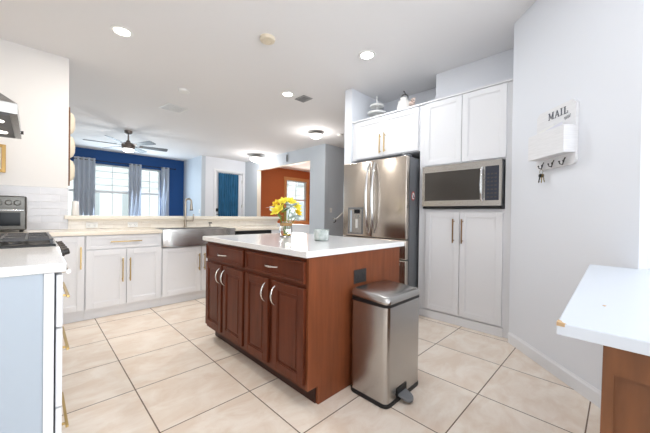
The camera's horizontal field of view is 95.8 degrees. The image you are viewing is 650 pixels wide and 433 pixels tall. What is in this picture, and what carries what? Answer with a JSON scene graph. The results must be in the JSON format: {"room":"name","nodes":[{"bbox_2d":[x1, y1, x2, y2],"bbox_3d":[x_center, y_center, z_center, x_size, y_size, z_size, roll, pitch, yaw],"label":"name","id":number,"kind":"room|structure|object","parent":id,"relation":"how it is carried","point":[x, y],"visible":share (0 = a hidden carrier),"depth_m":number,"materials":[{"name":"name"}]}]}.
{"room":"kitchen","nodes":[
{"label":"kitchen","id":0,"kind":"room"},
{"bbox_2d":[70,147,183,215],"bbox_3d":[-6.170,-0.442,8.437,4.238,2.825,0.120,0,1,-45],"label":"wall","id":1,"kind":"structure","parent":0,"point":[176,177],"depth_m":9.27,"materials":[{"name":"blue paint"}]},
{"bbox_2d":[68,161,73,214],"bbox_3d":[-6.979,-0.655,7.605,0.800,1.640,0.075,0,1,-45],"label":"window","id":2,"kind":"structure","parent":1,"relation":"in","point":[71,187],"depth_m":7.82,"materials":[{"name":"white"}]},
{"bbox_2d":[95,163,128,215],"bbox_3d":[-6.120,-0.649,8.457,0.880,1.640,0.075,0,1,-45],"label":"window","id":3,"kind":"structure","parent":1,"relation":"in","point":[108,202],"depth_m":8.44,"materials":[{"name":"white"}]},
{"bbox_2d":[95,164,128,190],"bbox_3d":[-6.071,-1.099,8.412,0.860,0.717,0.036,0,1,-45],"label":"window blind","id":4,"kind":"object","parent":3,"relation":"attached to","point":[95,164],"visible":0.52,"depth_m":8.38,"materials":[{"name":"white plastic"}]},
{"bbox_2d":[71,157,175,169],"bbox_3d":[-6.090,-1.532,8.306,3.492,0.052,0.144,0,1,-45],"label":"curtain rod","id":5,"kind":"object","parent":1,"relation":"attached to","point":[71,157],"visible":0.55,"depth_m":8.50,"materials":[{"name":"black metal"}]},
{"bbox_2d":[74,156,95,214],"bbox_3d":[-6.461,-0.320,7.897,0.450,2.540,0.084,0,1,-45],"label":"curtain","id":6,"kind":"object","parent":5,"relation":"hanging from","point":[84,179],"visible":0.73,"depth_m":7.92,"materials":[{"name":"grey fabric"}]},
{"bbox_2d":[129,163,141,215],"bbox_3d":[-5.634,-0.299,8.718,0.320,2.510,0.084,0,1,-45],"label":"curtain","id":7,"kind":"object","parent":5,"relation":"hanging from","point":[135,171],"visible":0.7,"depth_m":8.71,"materials":[{"name":"grey fabric"}]},
{"bbox_2d":[161,167,168,215],"bbox_3d":[-5.060,-0.294,9.289,0.240,2.510,0.084,0,1,-45],"label":"curtain","id":8,"kind":"object","parent":5,"relation":"hanging from","point":[164,172],"visible":0.73,"depth_m":9.25,"materials":[{"name":"grey fabric"}]},
{"bbox_2d":[141,168,160,215],"bbox_3d":[-5.449,-0.644,9.123,0.590,1.640,0.075,0,1,-45],"label":"window","id":9,"kind":"structure","parent":1,"relation":"in","point":[150,200],"depth_m":9.14,"materials":[{"name":"white"}]},
{"bbox_2d":[141,169,160,192],"bbox_3d":[-5.400,-1.104,9.077,0.570,0.697,0.036,0,1,-45],"label":"window blind","id":10,"kind":"object","parent":9,"relation":"attached to","point":[142,169],"visible":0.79,"depth_m":9.07,"materials":[{"name":"white plastic"}]},
{"bbox_2d":[0,39,276,230],"bbox_3d":[-2.217,-0.359,4.077,3.708,2.825,0.120,0,1,-45],"label":"wall","id":11,"kind":"structure","parent":0,"point":[36,80],"depth_m":3.13,"materials":[{"name":"white paint"}]},
{"bbox_2d":[0,144,5,172],"bbox_3d":[-3.316,-0.584,2.878,0.260,0.280,0.021,0,1,-45],"label":"picture frame","id":12,"kind":"object","parent":11,"relation":"attached to","point":[2,146],"visible":1,"depth_m":2.95,"materials":[{"name":"brown wood"}]},
{"bbox_2d":[0,185,67,229],"bbox_3d":[-3.193,-0.089,3.020,0.834,0.459,0.011,0,1,-45],"label":"backsplash","id":13,"kind":"structure","parent":11,"relation":"attached to","point":[47,207],"depth_m":3.17,"materials":[{"name":"tile"}]},
{"bbox_2d":[68,107,74,185],"bbox_3d":[-2.911,-0.802,3.379,0.062,0.900,0.117,0,1,-45],"label":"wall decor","id":14,"kind":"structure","parent":11,"relation":"attached to","point":[71,146],"depth_m":3.34,"materials":[{"name":"brown wood"}]},
{"bbox_2d":[68,221,275,228],"bbox_3d":[-1.891,0.109,4.318,2.841,0.083,0.008,0,1,-45],"label":"backsplash ledge","id":15,"kind":"object","parent":11,"relation":"attached to","point":[122,224],"visible":0.86,"depth_m":4.03,"materials":[{"name":"beige tile"}]},
{"bbox_2d":[86,222,97,227],"bbox_3d":[-2.742,0.102,3.458,0.110,0.062,0.009,0,1,-45],"label":"wall outlet","id":16,"kind":"object","parent":15,"relation":"attached to","point":[88,225],"visible":1,"depth_m":3.46,"materials":[{"name":"white plastic"}]},
{"bbox_2d":[128,222,137,226],"bbox_3d":[-2.451,0.104,3.747,0.110,0.062,0.009,0,1,-45],"label":"wall outlet","id":17,"kind":"object","parent":15,"relation":"attached to","point":[130,224],"visible":1,"depth_m":3.75,"materials":[{"name":"white plastic"}]},
{"bbox_2d":[64,215,279,218],"bbox_3d":[-1.923,0.015,4.376,2.945,0.040,0.230,0,1,-45],"label":"trim ledge","id":18,"kind":"object","parent":11,"relation":"on","point":[65,216],"visible":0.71,"depth_m":3.94,"materials":[{"name":"beige"}]},
{"bbox_2d":[71,201,78,214],"bbox_3d":[-2.896,-0.097,3.408,0.072,0.168,0.072,0,1,-45],"label":"canister","id":19,"kind":"object","parent":18,"relation":"on","point":[75,204],"visible":0.94,"depth_m":3.38,"materials":[{"name":"white ceramic"}]},
{"bbox_2d":[68,219,277,221],"bbox_3d":[-1.870,0.053,4.318,2.871,0.028,0.018,0,1,-45],"label":"trim ledge moulding","id":20,"kind":"structure","parent":11,"relation":"attached to","point":[69,220],"depth_m":3.94,"materials":[{"name":"beige"}]},
{"bbox_2d":[183,155,205,215],"bbox_3d":[-4.162,-0.420,9.322,0.120,2.825,1.448,0,1,-45],"label":"wall","id":21,"kind":"structure","parent":0,"point":[194,168],"depth_m":9.08,"materials":[{"name":"white paint"}]},
{"bbox_2d":[205,156,244,215],"bbox_3d":[-3.180,-0.406,9.362,1.326,2.825,0.120,0,1,-45],"label":"wall","id":22,"kind":"structure","parent":0,"point":[211,162],"depth_m":9.01,"materials":[{"name":"white paint"}]},
{"bbox_2d":[213,168,244,215],"bbox_3d":[-3.053,-0.233,9.388,1.030,2.479,0.024,0,1,-45],"label":"door frame","id":23,"kind":"structure","parent":22,"relation":"in","point":[215,170],"depth_m":9.29,"materials":[{"name":"white wood"}]},
{"bbox_2d":[216,171,241,215],"bbox_3d":[-3.068,-0.203,9.403,0.904,2.412,0.105,0,1,-45],"label":"door","id":24,"kind":"structure","parent":23,"relation":"attached to","point":[217,172],"depth_m":9.65,"materials":[{"name":"white"}]},
{"bbox_3d":[-3.029,-1.367,9.395,0.840,0.012,0.054,0,1,-45],"label":"curtain rod","id":25,"kind":"object","parent":24,"relation":"attached to","visible":0},
{"bbox_2d":[218,173,238,215],"bbox_3d":[-3.072,-0.247,9.344,0.680,2.210,0.048,0,1,-45],"label":"curtain","id":26,"kind":"object","parent":25,"relation":"hanging from","point":[227,183],"visible":0.59,"depth_m":9.34,"materials":[{"name":"teal fabric"}]},
{"bbox_2d":[0,0,535,171],"bbox_3d":[0.286,-1.820,5.333,9.300,0.150,13.620,0,1,-45],"label":"ceiling","id":27,"kind":"structure","parent":0,"point":[214,50],"depth_m":3.23,"materials":[{"name":"white paint"}]},
{"bbox_2d":[110,25,133,37],"bbox_3d":[-1.925,-1.755,2.788,0.190,0.008,0.190,0,1,-45],"label":"recessed light","id":28,"kind":"object","parent":27,"relation":"in","point":[120,30],"visible":1,"depth_m":2.78,"materials":[{"name":"white plastic"}]},
{"bbox_2d":[83,130,167,152],"bbox_3d":[-4.169,-1.588,6.229,1.492,0.447,1.402,0,1,-45],"label":"ceiling fan","id":29,"kind":"object","parent":27,"relation":"hanging from","point":[127,146],"visible":1,"depth_m":6.17,"materials":[{"name":"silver metal"}]},
{"bbox_2d":[159,103,188,113],"bbox_3d":[-2.482,-1.775,4.828,0.340,0.008,0.340,1,0,39],"label":"ceiling vent","id":30,"kind":"object","parent":27,"relation":"in","point":[170,107],"visible":1,"depth_m":4.82,"materials":[{"name":"white plastic"}]},
{"bbox_2d":[178,88,189,93],"bbox_3d":[-1.971,-1.748,4.109,0.150,0.040,0.150,0,1,-45],"label":"smoke detector","id":31,"kind":"object","parent":27,"relation":"attached to","point":[181,90],"visible":1,"depth_m":4.07,"materials":[{"name":"white plastic"}]},
{"bbox_2d":[249,154,264,162],"bbox_3d":[-1.988,-1.677,8.589,0.480,0.240,0.480,0,1,-45],"label":"flush light","id":32,"kind":"object","parent":27,"relation":"attached to","point":[256,158],"visible":1,"depth_m":8.45,"materials":[{"name":"white glass"}]},
{"bbox_2d":[260,33,274,44],"bbox_3d":[-0.561,-1.720,2.867,0.150,0.040,0.150,0,1,-45],"label":"smoke detector","id":33,"kind":"object","parent":27,"relation":"attached to","point":[267,39],"visible":1,"depth_m":2.83,"materials":[{"name":"beige plastic"}]},
{"bbox_2d":[281,91,293,96],"bbox_3d":[-0.533,-1.744,4.198,0.190,0.008,0.190,0,1,-45],"label":"recessed light","id":34,"kind":"object","parent":27,"relation":"in","point":[285,93],"visible":1,"depth_m":4.20,"materials":[{"name":"white plastic"}]},
{"bbox_2d":[295,95,312,102],"bbox_3d":[-0.316,-1.742,4.357,0.170,0.008,0.210,0,1,-45],"label":"ceiling vent","id":35,"kind":"object","parent":27,"relation":"in","point":[303,98],"visible":1,"depth_m":4.34,"materials":[{"name":"grey plastic"}]},
{"bbox_2d":[309,131,322,138],"bbox_3d":[-0.188,-1.680,6.111,0.304,0.152,0.304,0,1,-45],"label":"flush light","id":36,"kind":"object","parent":27,"relation":"attached to","point":[315,135],"visible":1,"depth_m":6.02,"materials":[{"name":"white glass"}]},
{"bbox_2d":[358,50,375,59],"bbox_3d":[0.450,-1.724,3.145,0.190,0.008,0.190,0,1,-45],"label":"recessed light","id":37,"kind":"object","parent":27,"relation":"in","point":[366,54],"visible":1,"depth_m":3.14,"materials":[{"name":"white plastic"}]},
{"bbox_2d":[261,168,309,224],"bbox_3d":[-1.544,-0.395,11.157,3.278,2.825,0.115,0,1,-45],"label":"wall","id":38,"kind":"structure","parent":0,"point":[272,180],"depth_m":10.77,"materials":[{"name":"orange paint"}]},
{"bbox_2d":[286,181,305,220],"bbox_3d":[-1.148,-0.605,11.525,1.000,1.570,0.075,0,1,-45],"label":"window","id":39,"kind":"structure","parent":38,"relation":"in","point":[300,193],"depth_m":11.58,"materials":[{"name":"white"}]},
{"bbox_2d":[287,180,306,199],"bbox_3d":[-1.098,-1.025,11.478,0.980,0.707,0.036,0,1,-45],"label":"window blind","id":40,"kind":"object","parent":39,"relation":"attached to","point":[300,185],"visible":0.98,"depth_m":11.45,"materials":[{"name":"white plastic"}]},
{"bbox_2d":[284,177,308,223],"bbox_3d":[-1.098,-0.609,11.475,1.240,1.780,0.053,0,1,-45],"label":"window frame","id":41,"kind":"structure","parent":38,"relation":"in","point":[285,178],"depth_m":11.55,"materials":[{"name":"brown wood"}]},
{"bbox_2d":[245,144,328,233],"bbox_3d":[-1.338,-0.376,8.534,0.120,2.825,3.890,0,1,-45],"label":"wall","id":42,"kind":"structure","parent":0,"point":[318,155],"depth_m":7.45,"materials":[{"name":"white paint"}]},
{"bbox_2d":[257,160,309,216],"bbox_3d":[-1.222,-0.626,8.419,0.130,1.646,2.486,0,1,-45],"label":"trim opening","id":43,"kind":"structure","parent":42,"relation":"attached to","point":[259,170],"depth_m":9.26,"materials":[{"name":"beige wood"}]},
{"bbox_2d":[283,155,287,161],"bbox_3d":[-1.116,-1.618,8.201,0.044,0.200,0.172,0,1,-45],"label":"door chime","id":44,"kind":"object","parent":42,"relation":"attached to","point":[285,157],"visible":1,"depth_m":8.15,"materials":[{"name":"white paint"}]},
{"bbox_2d":[277,223,308,225],"bbox_3d":[-1.233,0.218,8.425,0.160,0.038,2.486,0,1,-45],"label":"cap","id":45,"kind":"object","parent":42,"relation":"on","point":[277,223],"visible":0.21,"depth_m":7.80,"materials":[{"name":"white"}]},
{"bbox_2d":[62,297,600,432],"bbox_3d":[0.252,1.139,5.345,9.300,0.120,13.600,0,1,-45],"label":"floor","id":46,"kind":"structure","parent":0,"point":[160,369],"depth_m":1.86,"materials":[{"name":"tile"}]},
{"bbox_2d":[0,272,69,432],"bbox_3d":[-1.533,0.647,1.227,0.660,0.865,0.757,0,1,-45],"label":"base cabinet","id":47,"kind":"object","parent":46,"relation":"on","point":[32,400],"visible":0.91,"depth_m":1.12,"materials":[{"name":"white wood"}]},
{"bbox_2d":[0,246,66,277],"bbox_3d":[-1.529,0.195,1.214,0.651,0.037,0.765,0,1,-45],"label":"countertop","id":48,"kind":"structure","parent":47,"relation":"on","point":[14,262],"depth_m":1.18,"materials":[{"name":"white stone"}]},
{"bbox_2d":[0,232,70,272],"bbox_3d":[-2.046,0.596,1.787,0.710,0.947,0.755,0,1,-45],"label":"gas range","id":49,"kind":"object","parent":46,"relation":"on","point":[35,239],"visible":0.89,"depth_m":1.76,"materials":[{"name":"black metal"}]},
{"bbox_2d":[0,240,55,248],"bbox_3d":[-2.064,0.161,1.760,0.640,0.018,0.755,0,1,-45],"label":"cooktop","id":50,"kind":"object","parent":49,"relation":"in","point":[45,243],"depth_m":1.67,"materials":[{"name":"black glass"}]},
{"bbox_2d":[52,236,84,323],"bbox_3d":[-2.696,0.620,3.063,0.243,0.865,0.649,0,1,-45],"label":"base cabinet","id":51,"kind":"object","parent":46,"relation":"on","point":[73,306],"visible":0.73,"depth_m":2.90,"materials":[{"name":"white paint"}]},
{"bbox_2d":[84,233,161,319],"bbox_3d":[-2.359,0.622,3.396,0.700,0.865,0.649,0,1,-45],"label":"base cabinet","id":52,"kind":"object","parent":46,"relation":"on","point":[122,274],"visible":0.99,"depth_m":3.16,"materials":[{"name":"white paint"}]},
{"bbox_2d":[0,226,279,236],"bbox_3d":[-2.059,0.172,3.695,3.395,0.037,0.631,0,1,-45],"label":"countertop","id":53,"kind":"structure","parent":52,"relation":"on","point":[111,231],"depth_m":3.19,"materials":[{"name":"beige stone"}]},
{"bbox_2d":[0,195,26,231],"bbox_3d":[-3.069,-0.025,2.709,0.450,0.338,0.370,0,1,-45],"label":"toaster oven","id":54,"kind":"object","parent":53,"relation":"on","point":[13,209],"visible":1,"depth_m":2.71,"materials":[{"name":"grey metal"}]},
{"bbox_2d":[183,198,193,226],"bbox_3d":[-1.927,-0.055,4.159,0.149,0.412,0.056,0,1,-45],"label":"kitchen faucet","id":55,"kind":"object","parent":53,"relation":"on","point":[186,199],"visible":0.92,"depth_m":4.13,"materials":[{"name":"silver metal"}]},
{"bbox_2d":[152,227,234,246],"bbox_3d":[-1.721,0.257,3.905,0.910,0.208,0.520,0,1,-45],"label":"farmhouse sink","id":56,"kind":"object","parent":53,"relation":"in","point":[189,236],"visible":0.81,"depth_m":3.62,"materials":[{"name":"silver metal"}]},
{"bbox_2d":[160,245,207,305],"bbox_3d":[-1.786,0.715,3.967,0.916,0.689,0.649,0,1,-45],"label":"base cabinet","id":57,"kind":"object","parent":46,"relation":"on","point":[183,269],"visible":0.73,"depth_m":3.62,"materials":[{"name":"white paint"}]},
{"bbox_2d":[235,230,270,234],"bbox_3d":[-1.239,0.632,4.497,0.593,0.860,0.659,0,1,-45],"label":"dishwasher","id":58,"kind":"object","parent":46,"relation":"on","point":[247,231],"visible":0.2,"depth_m":4.30,"materials":[{"name":"grey metal"}]},
{"bbox_2d":[205,241,399,403],"bbox_3d":[-0.253,0.657,2.446,1.015,0.865,1.350,0,1,-45],"label":"kitchen island","id":59,"kind":"object","parent":46,"relation":"on","point":[291,316],"visible":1,"depth_m":1.86,"materials":[{"name":"brown wood"}]},
{"bbox_2d":[203,232,403,257],"bbox_3d":[-0.225,0.205,2.466,1.033,0.037,1.397,0,1,-45],"label":"island countertop","id":60,"kind":"structure","parent":59,"relation":"on","point":[303,245],"depth_m":2.11,"materials":[{"name":"white stone"}]},
{"bbox_2d":[279,222,291,236],"bbox_3d":[-0.356,0.115,2.678,0.116,0.135,0.116,0,1,-45],"label":"flower vase","id":61,"kind":"object","parent":60,"relation":"on","point":[285,230],"visible":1,"depth_m":2.63,"materials":[{"name":"clear glass"}]},
{"bbox_2d":[270,204,283,221],"bbox_3d":[-0.432,0.020,2.639,0.137,0.276,0.127,1,0,6],"label":"flower","id":62,"kind":"object","parent":61,"relation":"in","point":[277,208],"visible":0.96,"depth_m":2.62,"materials":[{"name":"yellow plant"}]},
{"bbox_2d":[277,197,288,221],"bbox_3d":[-0.382,-0.011,2.659,0.089,0.337,0.091,0,1,-45],"label":"flower","id":63,"kind":"object","parent":61,"relation":"in","point":[282,200],"visible":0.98,"depth_m":2.65,"materials":[{"name":"yellow plant"}]},
{"bbox_2d":[286,197,295,216],"bbox_3d":[-0.310,-0.010,2.678,0.103,0.338,0.079,0,1,-45],"label":"flower","id":64,"kind":"object","parent":61,"relation":"in","point":[291,200],"visible":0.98,"depth_m":2.67,"materials":[{"name":"yellow plant"}]},
{"bbox_2d":[284,202,299,221],"bbox_3d":[-0.301,0.017,2.630,0.164,0.285,0.154,0,1,-45],"label":"leaf sprig","id":65,"kind":"object","parent":61,"relation":"in","point":[288,204],"visible":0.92,"depth_m":2.61,"materials":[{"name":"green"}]},
{"bbox_2d":[288,212,301,220],"bbox_3d":[-0.279,0.058,2.642,0.136,0.203,0.167,1,0,-15],"label":"leaf sprig","id":66,"kind":"object","parent":61,"relation":"in","point":[297,218],"visible":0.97,"depth_m":2.65,"materials":[{"name":"white plant"}]},
{"bbox_2d":[291,202,301,220],"bbox_3d":[-0.273,0.010,2.662,0.129,0.300,0.083,1,0,-21],"label":"flower","id":67,"kind":"object","parent":61,"relation":"in","point":[297,206],"visible":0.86,"depth_m":2.66,"materials":[{"name":"yellow plant"}]},
{"bbox_2d":[292,209,301,222],"bbox_3d":[-0.273,0.044,2.668,0.135,0.233,0.066,1,0,-17],"label":"flower","id":68,"kind":"object","parent":61,"relation":"in","point":[298,212],"visible":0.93,"depth_m":2.67,"materials":[{"name":"yellow plant"}]},
{"bbox_2d":[314,229,328,240],"bbox_3d":[-0.029,0.146,2.313,0.122,0.085,0.122,0,1,-45],"label":"candle holder","id":69,"kind":"object","parent":60,"relation":"on","point":[319,234],"visible":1,"depth_m":2.26,"materials":[{"name":"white glass"}]},
{"bbox_2d":[354,268,365,283],"bbox_3d":[0.237,0.398,1.968,0.130,0.090,0.009,0,1,-45],"label":"wall outlet","id":70,"kind":"object","parent":59,"relation":"attached to","point":[360,274],"visible":1,"depth_m":1.96,"materials":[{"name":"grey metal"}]},
{"bbox_2d":[343,154,419,288],"bbox_3d":[0.832,0.204,3.771,0.944,1.784,0.915,0,1,-45],"label":"refrigerator","id":71,"kind":"object","parent":46,"relation":"on","point":[378,203],"visible":0.6,"depth_m":3.35,"materials":[{"name":"grey metal"}]},
{"bbox_2d":[351,280,419,408],"bbox_3d":[0.419,0.777,1.877,0.406,0.652,0.357,0,1,-45],"label":"trash can","id":72,"kind":"object","parent":46,"relation":"on","point":[385,317],"visible":1,"depth_m":1.77,"materials":[{"name":"silver metal"}]},
{"bbox_2d":[418,78,512,338],"bbox_3d":[1.602,-0.071,3.212,0.761,2.364,0.895,0,1,-45],"label":"pantry cabinet","id":73,"kind":"object","parent":46,"relation":"on","point":[464,260],"visible":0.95,"depth_m":2.92,"materials":[{"name":"white paint"}]},
{"bbox_2d":[422,159,505,208],"bbox_3d":[1.477,-0.304,3.083,0.523,0.450,0.765,0,1,-45],"label":"microwave","id":74,"kind":"object","parent":73,"relation":"in","point":[478,184],"visible":0.99,"depth_m":2.89,"materials":[{"name":"grey metal"}]},
{"bbox_2d":[600,345,649,432],"bbox_3d":[1.434,0.715,0.784,1.232,0.817,1.002,0,1,-45],"label":"base cabinet","id":75,"kind":"object","parent":46,"relation":"on","point":[625,391],"visible":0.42,"depth_m":0.68,"materials":[{"name":"brown wood"}]},
{"bbox_2d":[556,265,649,355],"bbox_3d":[1.425,0.290,0.802,1.304,0.032,1.122,0,1,-45],"label":"countertop","id":76,"kind":"structure","parent":75,"relation":"on","point":[609,306],"depth_m":0.83,"materials":[{"name":"white stone"}]},
{"bbox_2d":[328,145,343,235],"bbox_3d":[1.197,-0.340,8.395,3.278,2.825,0.120,0,1,-45],"label":"wall","id":77,"kind":"structure","parent":0,"point":[336,154],"depth_m":7.39,"materials":[{"name":"white paint"}]},
{"bbox_2d":[343,88,383,235],"bbox_3d":[0.612,-0.322,4.334,0.870,2.825,0.120,0,1,-45],"label":"wall","id":78,"kind":"structure","parent":0,"point":[357,104],"depth_m":4.04,"materials":[{"name":"white paint"}]},
{"bbox_2d":[384,88,435,112],"bbox_3d":[1.591,-0.305,3.879,0.120,2.825,1.895,0,1,-45],"label":"wall","id":79,"kind":"structure","parent":0,"point":[428,95],"depth_m":4.09,"materials":[{"name":"white paint"}]},
{"bbox_2d":[436,48,513,98],"bbox_3d":[1.786,-1.484,3.356,0.348,0.455,0.910,0,1,-45],"label":"wall","id":80,"kind":"structure","parent":0,"point":[498,67],"depth_m":3.23,"materials":[{"name":"white paint"}]},
{"bbox_2d":[352,104,420,161],"bbox_3d":[0.923,-1.004,3.846,0.681,0.525,0.982,0,1,-45],"label":"upper cabinet","id":81,"kind":"object","parent":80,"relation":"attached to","point":[396,133],"visible":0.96,"depth_m":3.58,"materials":[{"name":"white paint"}]},
{"bbox_2d":[368,96,385,116],"bbox_3d":[0.707,-1.446,4.012,0.312,0.385,0.312,0,1,-45],"label":"tiered stand","id":82,"kind":"object","parent":81,"relation":"on","point":[376,105],"visible":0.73,"depth_m":3.97,"materials":[{"name":"white ceramic"}]},
{"bbox_2d":[370,103,383,108],"bbox_3d":[0.708,-1.503,4.011,0.192,0.020,0.192,0,1,-45],"label":"tray","id":83,"kind":"object","parent":82,"relation":"on","point":[375,105],"depth_m":3.99,"materials":[{"name":"white plastic"}]},
{"bbox_2d":[368,110,385,116],"bbox_3d":[0.707,-1.403,4.012,0.252,0.020,0.252,0,1,-45],"label":"tray","id":84,"kind":"object","parent":82,"relation":"on","point":[372,113],"depth_m":3.95,"materials":[{"name":"white ceramic"}]},
{"bbox_2d":[397,91,410,109],"bbox_3d":[0.988,-1.409,3.671,0.176,0.324,0.176,0,1,-45],"label":"ceramic jug","id":85,"kind":"object","parent":81,"relation":"on","point":[404,102],"visible":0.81,"depth_m":3.61,"materials":[{"name":"white ceramic"}]},
{"bbox_2d":[409,97,415,105],"bbox_3d":[1.075,-1.344,3.582,0.093,0.198,0.099,0,1,-45],"label":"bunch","id":86,"kind":"object","parent":81,"relation":"on","point":[412,102],"visible":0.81,"depth_m":3.56,"materials":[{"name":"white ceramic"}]},
{"bbox_2d":[509,0,649,390],"bbox_3d":[2.050,-0.289,2.304,1.688,2.825,0.992,0,1,-45],"label":"wall","id":87,"kind":"structure","parent":0,"point":[593,210],"depth_m":1.89,"materials":[{"name":"white paint"}]},
{"bbox_2d":[528,99,578,170],"bbox_3d":[1.602,-0.561,2.089,0.095,0.430,0.364,1,0,1],"label":"holder","id":88,"kind":"object","parent":87,"relation":"attached to","point":[556,147],"visible":1,"depth_m":2.02,"materials":[{"name":"white wood"}]},
{"bbox_2d":[538,169,544,182],"bbox_3d":[1.612,-0.300,2.192,0.020,0.102,0.052,1,0,1],"label":"bunch","id":89,"kind":"object","parent":88,"relation":"hanging from","point":[539,175],"visible":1,"depth_m":2.19,"materials":[{"name":"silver metal"}]},
{"bbox_2d":[546,121,562,130],"bbox_3d":[1.592,-0.538,2.048,0.004,0.200,0.150,1,0,1],"label":"envelope","id":90,"kind":"object","parent":88,"relation":"in","point":[560,123],"visible":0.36,"depth_m":2.01,"materials":[{"name":"white paper"}]},
{"bbox_2d":[508,332,600,408],"bbox_3d":[1.620,1.071,2.071,0.013,0.094,1.078,1,0,1],"label":"baseboard","id":91,"kind":"structure","parent":87,"relation":"attached to","point":[582,387],"depth_m":2.02,"materials":[{"name":"white wood"}]},
{"bbox_3d":[-2.985,-0.357,2.102,0.160,2.825,13.600,0,1,-45],"label":"wall","id":92,"kind":"structure","parent":0,"visible":0},
{"bbox_2d":[0,93,23,138],"bbox_3d":[-2.067,-1.145,1.659,0.507,1.209,0.770,0,1,-45],"label":"range hood","id":93,"kind":"object","parent":92,"relation":"attached to","point":[10,126],"visible":1,"depth_m":1.65,"materials":[{"name":"silver metal"}]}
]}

